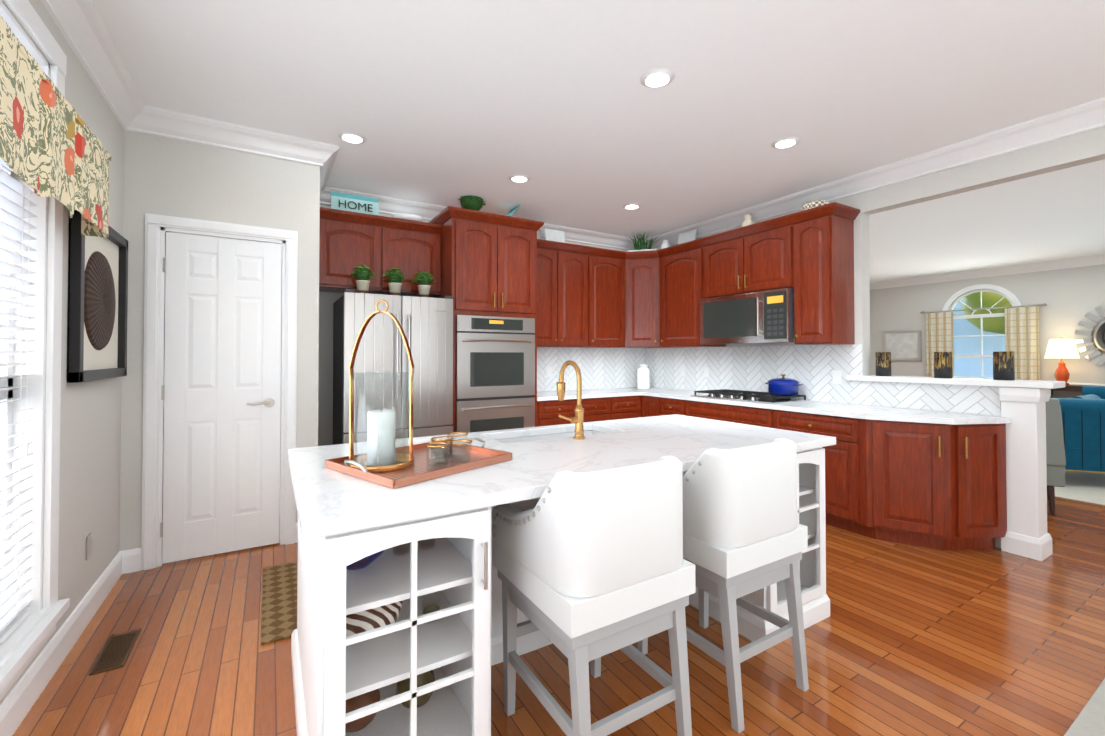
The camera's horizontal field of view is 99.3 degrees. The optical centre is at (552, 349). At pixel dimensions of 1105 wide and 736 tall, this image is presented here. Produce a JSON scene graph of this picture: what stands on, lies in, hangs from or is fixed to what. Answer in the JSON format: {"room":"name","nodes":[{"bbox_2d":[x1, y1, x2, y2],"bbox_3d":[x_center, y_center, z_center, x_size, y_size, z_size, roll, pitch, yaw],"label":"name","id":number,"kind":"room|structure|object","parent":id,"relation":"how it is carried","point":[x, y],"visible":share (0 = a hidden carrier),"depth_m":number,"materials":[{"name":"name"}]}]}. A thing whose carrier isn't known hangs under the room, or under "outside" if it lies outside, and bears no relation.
{"room":"kitchen","nodes":[
{"label":"kitchen","id":0,"kind":"room"},
{"bbox_2d":[0,0,124,704],"bbox_3d":[-0.857,-0.102,-0.258,0.158,2.884,7.547,0,-1,-31],"label":"wall","id":1,"kind":"structure","parent":0,"point":[90,455],"depth_m":2.35,"materials":[{"name":"paint"}]},
{"bbox_2d":[0,0,69,700],"bbox_3d":[-1.359,-0.056,0.649,0.189,2.458,3.147,0,-1,-31],"label":"window","id":2,"kind":"structure","parent":1,"relation":"in","point":[23,643],"depth_m":1.89,"materials":[{"name":"paint"}]},
{"bbox_2d":[0,158,36,644],"bbox_3d":[-1.361,0.142,0.645,0.064,1.778,2.863,0,-1,-31],"label":"window blinds","id":3,"kind":"object","parent":2,"relation":"attached to","point":[13,202],"visible":0.96,"depth_m":1.77,"materials":[{"name":"white plastic"}]},
{"bbox_2d":[0,15,111,237],"bbox_3d":[-1.244,-0.722,0.721,0.115,0.411,3.400,0,-1,-31],"label":"floral valance","id":4,"kind":"object","parent":2,"relation":"attached to","point":[51,144],"visible":1,"depth_m":1.58,"materials":[{"name":"fabric"}]},
{"bbox_2d":[0,549,131,735],"bbox_3d":[-0.744,1.270,-0.282,0.030,0.139,7.421,0,-1,-31],"label":"baseboard","id":5,"kind":"structure","parent":1,"relation":"attached to","point":[16,705],"depth_m":2.01,"materials":[{"name":"paint"}]},
{"bbox_2d":[86,533,91,559],"bbox_3d":[-2.359,1.002,2.389,0.005,0.115,0.070,0,-1,-31],"label":"outlet","id":6,"kind":"object","parent":1,"relation":"attached to","point":[88,545],"visible":0.86,"depth_m":2.38,"materials":[{"name":"white plastic"}]},
{"bbox_2d":[41,0,148,134],"bbox_3d":[-0.707,-1.476,-0.224,0.116,0.137,7.421,0,-1,-31],"label":"crown molding","id":7,"kind":"structure","parent":1,"relation":"attached to","point":[83,30],"depth_m":2.31,"materials":[{"name":"paint"}]},
{"bbox_2d":[67,210,127,382],"bbox_3d":[-2.383,-0.254,2.484,0.043,0.820,0.820,0,-1,-31],"label":"wall art","id":8,"kind":"object","parent":1,"relation":"attached to","point":[97,306],"visible":0.88,"depth_m":2.39,"materials":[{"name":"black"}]},
{"bbox_2d":[119,130,319,550],"bbox_3d":[-2.231,-0.056,3.245,1.095,2.884,0.126,0,-1,-31],"label":"wall","id":9,"kind":"structure","parent":0,"point":[171,177],"depth_m":3.13,"materials":[{"name":"paint"}]},
{"bbox_2d":[141,213,297,569],"bbox_3d":[-2.241,0.264,3.221,0.847,2.242,0.149,0,-1,-31],"label":"door frame","id":10,"kind":"structure","parent":9,"relation":"attached to","point":[156,229],"depth_m":3.01,"materials":[{"name":"paint"}]},
{"bbox_2d":[160,232,281,563],"bbox_3d":[-2.217,0.307,3.170,0.660,2.129,0.101,0,-1,-31],"label":"pantry door","id":11,"kind":"structure","parent":9,"relation":"in","point":[221,392],"depth_m":3.17,"materials":[{"name":"paint"}]},
{"bbox_2d":[149,106,338,171],"bbox_3d":[-2.067,-1.430,3.220,1.090,0.137,0.116,0,-1,-31],"label":"crown molding","id":12,"kind":"structure","parent":9,"relation":"attached to","point":[164,123],"depth_m":3.18,"materials":[{"name":"paint"}]},
{"bbox_2d":[320,172,332,203],"bbox_3d":[-1.898,-1.422,3.884,0.116,0.137,0.810,0,-1,-31],"label":"crown molding","id":13,"kind":"structure","parent":9,"relation":"attached to","point":[325,191],"depth_m":4.28,"materials":[{"name":"paint"}]},
{"bbox_2d":[280,268,281,423],"bbox_3d":[-2.670,-0.048,3.853,0.968,2.884,0.105,0,-1,-31],"label":"wall","id":14,"kind":"structure","parent":0,"point":[281,292],"depth_m":4.00,"materials":[{"name":"paint"}]},
{"bbox_2d":[318,204,627,445],"bbox_3d":[-0.996,-0.032,5.104,5.442,2.884,0.126,0,-1,-31],"label":"wall","id":15,"kind":"structure","parent":0,"point":[327,300],"depth_m":4.37,"materials":[{"name":"paint"}]},
{"bbox_2d":[319,207,390,293],"bbox_3d":[-1.857,-0.872,4.307,0.620,0.669,0.367,0,-1,-31],"label":"upper cabinet","id":16,"kind":"object","parent":15,"relation":"attached to","point":[345,245],"depth_m":4.15,"materials":[{"name":"brown wood"}]},
{"bbox_2d":[383,218,442,297],"bbox_3d":[-1.441,-0.869,4.557,0.627,0.669,0.367,0,-1,-31],"label":"upper cabinet","id":17,"kind":"object","parent":15,"relation":"attached to","point":[414,251],"depth_m":4.44,"materials":[{"name":"brown wood"}]},
{"bbox_2d":[323,188,644,249],"bbox_3d":[-0.502,-1.403,5.278,3.945,0.137,0.116,0,-1,-31],"label":"crown molding","id":18,"kind":"structure","parent":15,"relation":"attached to","point":[387,205],"depth_m":4.85,"materials":[{"name":"paint"}]},
{"bbox_2d":[537,239,562,346],"bbox_3d":[-0.189,-0.611,5.306,0.496,1.164,0.367,0,-1,-31],"label":"upper cabinet","id":19,"kind":"object","parent":15,"relation":"attached to","point":[549,261],"depth_m":5.19,"materials":[{"name":"brown wood"}]},
{"bbox_2d":[563,243,582,347],"bbox_3d":[0.147,-0.609,5.508,0.564,1.164,0.367,0,-1,-31],"label":"upper cabinet","id":20,"kind":"object","parent":15,"relation":"attached to","point":[572,262],"depth_m":5.35,"materials":[{"name":"brown wood"}]},
{"bbox_2d":[537,347,644,391],"bbox_3d":[0.369,0.239,5.838,2.010,0.519,0.014,0,-1,-31],"label":"tile backsplash","id":21,"kind":"structure","parent":15,"relation":"attached to","point":[600,368],"depth_m":5.91,"materials":[{"name":"white tile"}]},
{"bbox_2d":[583,246,622,347],"bbox_3d":[0.568,-0.606,5.731,0.684,1.164,0.418,0,-1,-31],"label":"upper cabinet","id":22,"kind":"object","parent":15,"relation":"attached to","point":[602,274],"depth_m":5.57,"materials":[{"name":"brown wood"}]},
{"bbox_2d":[623,250,654,347],"bbox_3d":[1.117,-0.603,5.932,0.716,1.164,0.640,0,-1,-31],"label":"upper cabinet","id":23,"kind":"object","parent":15,"relation":"attached to","point":[632,299],"depth_m":5.70,"materials":[{"name":"brown wood"}]},
{"bbox_2d":[323,215,843,258],"bbox_3d":[0.203,-1.205,4.223,4.049,0.152,2.639,0,-1,-31],"label":"deck","id":24,"kind":"object","parent":23,"relation":"on","point":[559,250],"depth_m":4.56,"materials":[{"name":"brown wood"}]},
{"bbox_2d":[331,192,378,214],"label":"sign","id":25,"kind":"object","parent":24,"relation":"on","point":[335,196],"depth_m":4.25,"materials":[{"name":"teal"}]},
{"bbox_2d":[339,199,372,211],"bbox_3d":[-1.776,-1.297,4.242,0.287,0.073,0.002,0,-8,-31],"label":"sign letters on the cabinet top","id":26,"kind":"object","parent":24,"relation":"on","point":[356,205],"visible":1,"depth_m":4.25,"materials":[{"name":"black"}]},
{"bbox_2d":[392,213,423,221],"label":"dish","id":27,"kind":"object","parent":24,"relation":"on","point":[406,216],"depth_m":4.43,"materials":[{"name":"white ceramic"}]},
{"bbox_2d":[458,195,485,210],"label":"bowl","id":28,"kind":"object","parent":24,"relation":"on","point":[475,203],"depth_m":4.55,"materials":[{"name":"green ceramic"}]},
{"bbox_2d":[537,229,564,242],"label":"sign","id":29,"kind":"object","parent":24,"relation":"on","point":[559,236],"depth_m":5.45,"materials":[{"name":"white"}]},
{"bbox_2d":[627,232,658,251],"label":"potted plant","id":30,"kind":"object","parent":24,"relation":"on","point":[637,247],"depth_m":5.85,"materials":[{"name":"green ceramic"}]},
{"bbox_2d":[678,229,696,243],"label":"sign","id":31,"kind":"object","parent":24,"relation":"on","point":[687,236],"depth_m":5.52,"materials":[{"name":"white"}]},
{"bbox_2d":[742,214,753,226],"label":"figurine","id":32,"kind":"object","parent":24,"relation":"on","point":[748,221],"depth_m":4.76,"materials":[{"name":"white ceramic"}]},
{"bbox_2d":[801,200,828,210],"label":"bowl","id":33,"kind":"object","parent":24,"relation":"on","point":[812,204],"depth_m":4.11,"materials":[{"name":"beige"}]},
{"bbox_2d":[496,430,590,443],"bbox_3d":[-0.076,0.599,2.723,0.740,0.199,0.012,0,-1,-31],"label":"sink","id":34,"kind":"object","parent":0,"relation":"attached to","point":[530,438],"depth_m":2.72,"materials":[{"name":"white ceramic"}]},
{"bbox_2d":[13,497,1104,735],"bbox_3d":[3.849,1.421,3.489,12.631,0.063,9.789,0,-1,-31],"label":"floor","id":35,"kind":"structure","parent":0,"point":[915,641],"depth_m":2.06,"materials":[{"name":"brown wood"}]},
{"bbox_2d":[89,628,140,675],"bbox_3d":[-1.980,1.367,2.134,0.110,0.008,0.320,0,-1,-31],"label":"floor vent","id":36,"kind":"object","parent":35,"relation":"in","point":[116,651],"visible":1,"depth_m":2.11,"materials":[{"name":"brown metal"}]},
{"bbox_2d":[261,561,297,644],"bbox_3d":[-1.308,1.373,2.724,0.640,0.012,0.900,0,-1,-31],"label":"mat","id":37,"kind":"object","parent":35,"relation":"on","point":[279,608],"visible":0.4,"depth_m":2.53,"materials":[{"name":"brown fabric"}]},
{"bbox_2d":[295,511,466,735],"bbox_3d":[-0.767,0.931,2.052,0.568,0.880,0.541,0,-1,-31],"label":"base cabinet","id":38,"kind":"object","parent":35,"relation":"on","point":[457,648],"depth_m":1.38,"materials":[{"name":"paint"}]},
{"bbox_2d":[345,538,440,731],"bbox_3d":[0.229,0.930,2.078,2.227,0.638,0.230,0,-1,-31],"label":"dishes","id":39,"kind":"object","parent":38,"relation":"in","point":[379,615],"depth_m":1.51,"materials":[{"name":"brown ceramic"}]},
{"bbox_2d":[333,289,452,444],"bbox_3d":[-1.441,0.464,4.212,0.884,1.868,0.869,0,-1,-31],"label":"fridge","id":40,"kind":"object","parent":35,"relation":"on","point":[426,323],"visible":0.69,"depth_m":3.92,"materials":[{"name":"grey metal"}]},
{"bbox_2d":[428,206,543,431],"bbox_3d":[-0.696,0.058,4.787,1.004,2.696,0.720,0,-1,-31],"label":"tall cabinet","id":41,"kind":"object","parent":35,"relation":"on","point":[488,268],"visible":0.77,"depth_m":4.49,"materials":[{"name":"brown wood"}]},
{"bbox_2d":[456,315,534,433],"bbox_3d":[-0.514,0.407,4.480,0.810,1.442,0.102,0,-1,-31],"label":"double oven","id":42,"kind":"object","parent":41,"relation":"in","point":[495,373],"visible":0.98,"depth_m":4.48,"materials":[{"name":"grey metal"}]},
{"bbox_2d":[467,501,518,677],"bbox_3d":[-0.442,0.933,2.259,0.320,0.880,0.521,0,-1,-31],"label":"base cabinet","id":43,"kind":"object","parent":35,"relation":"on","point":[484,587],"depth_m":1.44,"materials":[{"name":"paint"}]},
{"bbox_2d":[519,498,551,655],"bbox_3d":[0.030,1.047,2.541,0.780,0.661,0.521,0,-1,-31],"label":"base cabinet","id":44,"kind":"object","parent":35,"relation":"on","point":[535,640],"depth_m":2.14,"materials":[{"name":"paint"}]},
{"bbox_2d":[537,399,584,426],"bbox_3d":[-0.090,0.971,5.172,0.549,0.880,0.662,0,-1,-31],"label":"base cabinet","id":45,"kind":"object","parent":35,"relation":"on","point":[548,412],"depth_m":4.87,"materials":[{"name":"brown wood"}]},
{"bbox_2d":[492,455,694,735],"bbox_3d":[0.131,0.870,1.675,0.513,0.990,0.571,0,-1,-31],"label":"counter stool","id":46,"kind":"object","parent":35,"relation":"on","point":[593,567],"visible":1,"depth_m":1.46,"materials":[{"name":"grey paint"}]},
{"bbox_2d":[584,397,604,421],"bbox_3d":[0.286,0.974,5.398,0.597,0.880,0.662,0,-1,-31],"label":"base cabinet","id":47,"kind":"object","parent":35,"relation":"on","point":[594,407],"depth_m":5.13,"materials":[{"name":"brown wood"}]},
{"bbox_2d":[605,395,640,419],"bbox_3d":[0.672,0.977,5.590,0.530,0.880,0.732,0,-1,-31],"label":"base cabinet","id":48,"kind":"object","parent":35,"relation":"on","point":[621,407],"depth_m":5.33,"materials":[{"name":"brown wood"}]},
{"bbox_2d":[537,388,640,400],"bbox_3d":[0.257,0.513,5.380,1.350,0.038,0.676,0,-1,-31],"label":"countertop","id":49,"kind":"structure","parent":48,"relation":"on","point":[607,392],"depth_m":5.25,"materials":[{"name":"stone"}]},
{"bbox_2d":[625,387,1010,424],"bbox_3d":[1.910,0.503,4.617,0.697,0.038,3.685,0,-1,-31],"label":"countertop","id":50,"kind":"structure","parent":48,"relation":"on","point":[858,411],"depth_m":3.68,"materials":[{"name":"stone"}]},
{"bbox_2d":[637,364,649,388],"bbox_3d":[1.158,0.342,5.969,0.168,0.317,0.168,0,-1,-31],"label":"jar","id":51,"kind":"object","parent":50,"relation":"on","point":[643,376],"visible":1,"depth_m":5.90,"materials":[{"name":"white ceramic"}]},
{"bbox_2d":[691,389,809,403],"bbox_3d":[1.924,0.457,4.641,0.547,0.053,0.947,0,-1,-31],"label":"gas cooktop","id":52,"kind":"object","parent":50,"relation":"in","point":[749,396],"visible":0.96,"depth_m":4.46,"materials":[{"name":"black metal"}]},
{"bbox_2d":[765,374,802,394],"bbox_3d":[2.193,0.331,4.461,0.278,0.192,0.343,0,-1,-31],"label":"pot","id":53,"kind":"object","parent":52,"relation":"on","point":[783,386],"visible":1,"depth_m":4.36,"materials":[{"name":"blue metal"}]},
{"bbox_2d":[641,395,664,416],"bbox_3d":[1.381,0.975,5.461,0.728,0.880,0.382,0,-1,-31],"label":"base cabinet","id":54,"kind":"object","parent":35,"relation":"on","point":[650,405],"depth_m":5.31,"materials":[{"name":"brown wood"}]},
{"bbox_2d":[665,398,676,414],"bbox_3d":[1.565,0.972,5.218,0.662,0.880,0.501,0,-1,-31],"label":"base cabinet","id":55,"kind":"object","parent":35,"relation":"on","point":[670,404],"depth_m":5.07,"materials":[{"name":"brown wood"}]},
{"bbox_2d":[683,471,697,597],"bbox_3d":[0.678,0.942,2.920,0.720,0.880,0.541,0,-1,-31],"label":"base cabinet","id":56,"kind":"object","parent":35,"relation":"on","point":[696,588],"depth_m":2.51,"materials":[{"name":"paint"}]},
{"bbox_2d":[288,414,835,539],"bbox_3d":[0.136,0.473,2.285,2.450,0.040,1.120,0,-1,-31],"label":"countertop","id":57,"kind":"structure","parent":56,"relation":"on","point":[330,502],"depth_m":1.82,"materials":[{"name":"stone"}]},
{"bbox_2d":[325,300,511,488],"bbox_3d":[-0.511,0.129,1.842,0.460,0.634,0.581,-1,-1,39],"label":"tray","id":58,"kind":"object","parent":57,"relation":"on","point":[383,461],"visible":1,"depth_m":1.75,"materials":[{"name":"orange metal"}]},
{"bbox_2d":[556,360,584,439],"bbox_3d":[0.056,0.256,2.443,0.149,0.397,0.231,0,-1,-31],"label":"gooseneck faucet","id":59,"kind":"object","parent":57,"relation":"on","point":[577,419],"visible":1,"depth_m":2.38,"materials":[{"name":"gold metal"}]},
{"bbox_2d":[677,399,760,425],"bbox_3d":[1.917,0.964,4.633,0.662,0.880,1.149,0,-1,-31],"label":"base cabinet","id":60,"kind":"object","parent":35,"relation":"on","point":[722,412],"depth_m":4.50,"materials":[{"name":"brown wood"}]},
{"bbox_2d":[638,438,808,732],"bbox_3d":[0.700,0.875,2.029,0.513,0.990,0.571,0,-1,-31],"label":"counter stool","id":61,"kind":"object","parent":35,"relation":"on","point":[745,533],"visible":0.69,"depth_m":1.78,"materials":[{"name":"grey paint"}]},
{"bbox_2d":[761,408,844,529],"bbox_3d":[2.332,0.955,3.942,0.662,0.880,0.750,0,-1,-31],"label":"base cabinet","id":62,"kind":"object","parent":35,"relation":"on","point":[826,425],"depth_m":3.64,"materials":[{"name":"brown wood"}]},
{"bbox_2d":[845,417,1006,549],"bbox_3d":[2.677,0.947,3.368,0.662,0.880,0.713,0,-1,-31],"label":"base cabinet","id":63,"kind":"object","parent":35,"relation":"on","point":[936,486],"depth_m":3.24,"materials":[{"name":"brown wood"}]},
{"bbox_2d":[999,387,1052,560],"bbox_3d":[3.236,0.822,3.209,0.232,1.126,0.200,0,-1,-31],"label":"post","id":64,"kind":"object","parent":35,"relation":"on","point":[1027,535],"visible":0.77,"depth_m":3.15,"materials":[{"name":"paint"}]},
{"bbox_2d":[1046,398,1065,514],"bbox_3d":[4.142,0.911,4.401,0.720,0.980,0.740,0,-1,29],"label":"armchair","id":65,"kind":"object","parent":35,"relation":"on","point":[1055,459],"visible":0.23,"depth_m":3.95,"materials":[{"name":"grey fabric"}]},
{"bbox_2d":[1050,384,1096,397],"bbox_3d":[8.318,0.995,7.026,0.430,0.880,1.370,0,-1,-31],"label":"console table","id":66,"kind":"object","parent":35,"relation":"on","point":[1069,387],"visible":0.02,"depth_m":7.26,"materials":[{"name":"brown wood"}]},
{"bbox_2d":[1045,337,1079,384],"bbox_3d":[8.049,0.178,7.417,0.380,0.762,0.380,0,-1,-31],"label":"table lamp","id":67,"kind":"object","parent":66,"relation":"on","point":[1061,348],"visible":0.85,"depth_m":7.34,"materials":[{"name":"orange ceramic"}]},
{"bbox_2d":[1054,471,1104,504],"bbox_3d":[6.662,1.400,4.643,3.400,0.006,5.100,0,-1,-31],"label":"living room rug","id":68,"kind":"object","parent":35,"relation":"on","point":[1085,487],"depth_m":4.72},
{"bbox_2d":[1056,398,1104,473],"bbox_3d":[6.200,0.955,4.965,2.204,0.888,0.954,0,-1,19],"label":"velvet sofa","id":69,"kind":"object","parent":68,"relation":"on","point":[1083,422],"visible":0.23,"depth_m":4.75,"materials":[{"name":"teal fabric"}]},
{"bbox_2d":[1072,386,1104,398],"bbox_3d":[8.092,0.966,5.855,0.954,0.888,2.104,0,-1,-31],"label":"velvet sofa","id":70,"kind":"object","parent":68,"relation":"on","point":[1093,392],"visible":0.23,"depth_m":6.77,"materials":[{"name":"teal fabric"}]},
{"bbox_2d":[1064,679,1104,735],"bbox_3d":[2.354,1.339,0.066,1.900,0.010,3.290,0,-1,-31],"label":"rug","id":71,"kind":"object","parent":35,"relation":"on","point":[1089,720],"depth_m":1.72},
{"bbox_2d":[92,0,1104,282],"bbox_3d":[3.849,-1.547,3.528,12.631,0.105,9.789,0,-1,-31],"label":"ceiling","id":72,"kind":"structure","parent":0,"point":[444,102],"depth_m":2.78,"materials":[{"name":"paint"}]},
{"bbox_2d":[337,131,366,143],"bbox_3d":[-1.413,-1.491,3.313,0.193,0.012,0.193,1,-1,-37],"label":"recessed light","id":73,"kind":"object","parent":72,"relation":"in","point":[348,136],"depth_m":3.29,"materials":[{"name":"paint"}]},
{"bbox_2d":[508,174,530,181],"bbox_3d":[-0.287,-1.481,4.076,0.193,0.012,0.193,1,-1,-40],"label":"recessed light","id":74,"kind":"object","parent":72,"relation":"in","point":[515,177],"depth_m":4.06,"materials":[{"name":"paint"}]},
{"bbox_2d":[622,203,640,208],"bbox_3d":[0.815,-1.471,4.836,0.193,0.012,0.193,1,-1,-37],"label":"recessed light","id":75,"kind":"object","parent":72,"relation":"in","point":[630,205],"depth_m":4.82,"materials":[{"name":"paint"}]},
{"bbox_2d":[640,68,674,87],"bbox_3d":[0.582,-1.500,2.609,0.193,0.012,0.193,1,-1,-40],"label":"recessed light","id":76,"kind":"object","parent":72,"relation":"in","point":[657,77],"depth_m":2.59,"materials":[{"name":"paint"}]},
{"bbox_2d":[771,136,799,147],"bbox_3d":[1.683,-1.490,3.392,0.193,0.012,0.193,1,-1,-37],"label":"recessed light","id":77,"kind":"object","parent":72,"relation":"in","point":[784,142],"depth_m":3.37,"materials":[{"name":"glass"}]},
{"bbox_2d":[657,193,1000,547],"bbox_3d":[2.076,-0.031,5.151,0.126,2.884,4.305,0,-1,-31],"label":"wall","id":78,"kind":"structure","parent":0,"point":[861,285],"depth_m":4.08,"materials":[{"name":"paint"}]},
{"bbox_2d":[655,238,725,347],"bbox_3d":[1.573,-0.609,5.462,0.418,1.164,0.734,0,-1,-31],"label":"upper cabinet","id":79,"kind":"object","parent":78,"relation":"attached to","point":[678,268],"depth_m":5.37,"materials":[{"name":"brown wood"}]},
{"bbox_2d":[703,230,734,298],"bbox_3d":[1.931,-0.871,4.919,0.367,0.654,0.572,0,-1,-31],"label":"upper cabinet","id":80,"kind":"object","parent":78,"relation":"attached to","point":[718,258],"depth_m":4.89,"materials":[{"name":"brown wood"}]},
{"bbox_2d":[735,214,794,294],"bbox_3d":[2.157,-0.876,4.543,0.367,0.654,0.572,0,-1,-31],"label":"upper cabinet","id":81,"kind":"object","parent":78,"relation":"attached to","point":[762,259],"depth_m":4.44,"materials":[{"name":"brown wood"}]},
{"bbox_2d":[700,288,793,343],"bbox_3d":[1.847,-0.301,4.605,0.134,0.482,1.000,0,-1,-31],"label":"microwave","id":82,"kind":"object","parent":81,"relation":"attached to","point":[761,317],"visible":1,"depth_m":4.51,"materials":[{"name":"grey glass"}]},
{"bbox_2d":[791,202,854,344],"bbox_3d":[2.391,-0.627,4.151,0.367,1.164,0.336,0,-1,-31],"label":"upper cabinet","id":83,"kind":"object","parent":78,"relation":"attached to","point":[822,241],"depth_m":4.03,"materials":[{"name":"brown wood"}]},
{"bbox_2d":[645,344,1000,415],"bbox_3d":[2.187,0.226,4.824,0.014,0.519,3.624,0,-1,-31],"label":"tile backsplash","id":84,"kind":"structure","parent":78,"relation":"attached to","point":[820,372],"depth_m":4.43,"materials":[{"name":"white tile"}]},
{"bbox_2d":[645,97,1104,248],"bbox_3d":[3.368,-1.436,2.783,0.116,0.137,8.379,0,-1,-31],"label":"crown molding","id":85,"kind":"structure","parent":78,"relation":"attached to","point":[1090,115],"depth_m":3.59,"materials":[{"name":"paint"}]},
{"bbox_2d":[846,375,1064,388],"bbox_3d":[3.004,0.241,3.623,0.274,0.042,1.263,0,-1,-31],"label":"ledge","id":86,"kind":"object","parent":78,"relation":"on","point":[997,383],"depth_m":3.40,"materials":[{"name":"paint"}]},
{"bbox_2d":[875,352,890,375],"bbox_3d":[2.800,0.124,3.972,0.109,0.200,0.109,1,-1,-37],"label":"candle","id":87,"kind":"object","parent":86,"relation":"on","point":[883,359],"depth_m":3.93,"materials":[{"name":"black metal"}]},
{"bbox_2d":[934,352,951,377],"bbox_3d":[3.011,0.119,3.620,0.109,0.200,0.109,1,-1,-37],"label":"candle","id":88,"kind":"object","parent":86,"relation":"on","point":[942,360],"depth_m":3.58,"materials":[{"name":"black glass"}]},
{"bbox_2d":[993,351,1014,379],"bbox_3d":[3.191,0.115,3.320,0.109,0.200,0.109,1,-1,-37],"label":"candle","id":89,"kind":"object","parent":86,"relation":"on","point":[1003,365],"depth_m":3.28,"materials":[{"name":"black glass"}]},
{"bbox_2d":[861,126,1104,214],"bbox_3d":[4.177,-1.367,1.672,0.126,0.305,5.642,0,-1,-31],"label":"header beam","id":90,"kind":"structure","parent":0,"point":[1085,147],"depth_m":3.32,"materials":[{"name":"paint"}]},
{"bbox_2d":[870,264,1104,397],"bbox_3d":[8.983,-0.013,6.532,0.126,2.884,9.052,0,-1,-31],"label":"wall","id":91,"kind":"structure","parent":0,"point":[1070,297],"depth_m":7.83,"materials":[{"name":"paint"}]},
{"bbox_2d":[883,330,921,360],"bbox_3d":[7.088,-0.072,9.527,0.031,0.600,0.660,0,-1,-31],"label":"framed picture","id":92,"kind":"object","parent":91,"relation":"attached to","point":[902,345],"visible":0.83,"depth_m":9.49,"materials":[{"name":"silver metal"}]},
{"bbox_2d":[942,284,1021,378],"bbox_3d":[7.750,-0.124,8.494,0.137,2.105,1.179,0,-1,-31],"label":"window","id":93,"kind":"structure","parent":91,"relation":"in","point":[1011,297],"depth_m":8.51,"materials":[{"name":"paint"}]},
{"bbox_2d":[920,303,1046,313],"bbox_3d":[7.682,-0.725,8.461,0.122,0.059,1.740,0,-1,-31],"label":"curtain rod","id":94,"kind":"object","parent":91,"relation":"attached to","point":[1043,304],"visible":1,"depth_m":8.32,"materials":[{"name":"grey metal"}]},
{"bbox_2d":[926,312,953,377],"bbox_3d":[7.360,0.365,8.916,0.067,2.126,0.421,0,-1,-31],"label":"curtain","id":95,"kind":"object","parent":94,"relation":"hanging from","point":[939,326],"depth_m":8.92,"materials":[{"name":"fabric"}]},
{"bbox_2d":[1005,306,1039,379],"bbox_3d":[7.946,0.353,7.943,0.067,2.126,0.421,0,-1,-31],"label":"curtain","id":96,"kind":"object","parent":94,"relation":"hanging from","point":[1022,333],"depth_m":7.92,"materials":[{"name":"fabric"}]},
{"bbox_2d":[870,254,1104,289],"bbox_3d":[8.879,-1.388,6.487,0.116,0.137,9.052,0,-1,-31],"label":"crown molding","id":97,"kind":"structure","parent":91,"relation":"attached to","point":[1099,259],"depth_m":8.25,"materials":[{"name":"paint"}]},
{"bbox_2d":[1069,383,1104,385],"bbox_3d":[8.917,0.976,6.479,0.026,0.905,9.052,0,-1,-31],"label":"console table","id":98,"kind":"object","parent":91,"relation":"attached to","point":[1069,383],"depth_m":7.38,"materials":[{"name":"paint"}]},
{"bbox_2d":[1074,306,1104,366],"bbox_3d":[8.592,-0.205,7.025,0.030,1.080,1.080,0,-1,-31],"label":"sunburst mirror","id":99,"kind":"object","parent":91,"relation":"attached to","point":[1098,333],"visible":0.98,"depth_m":7.29,"materials":[{"name":"silver glass"}]},
{"label":"outside","id":100,"kind":"structure","parent":0,"visible":0},
{"bbox_3d":[-1.936,1.602,1.669,126.312,0.053,89.471,0,-1,-31],"label":"ground","id":101,"kind":"structure","parent":100,"visible":0},
{"bbox_2d":[953,292,1011,378],"bbox_3d":[5.973,-2.699,0.826,42.736,8.526,23.575,0,-1,-31],"label":"scenery","id":102,"kind":"structure","parent":101,"relation":"on","point":[989,300],"depth_m":15.47,"materials":[{"name":"blue"}]}
]}

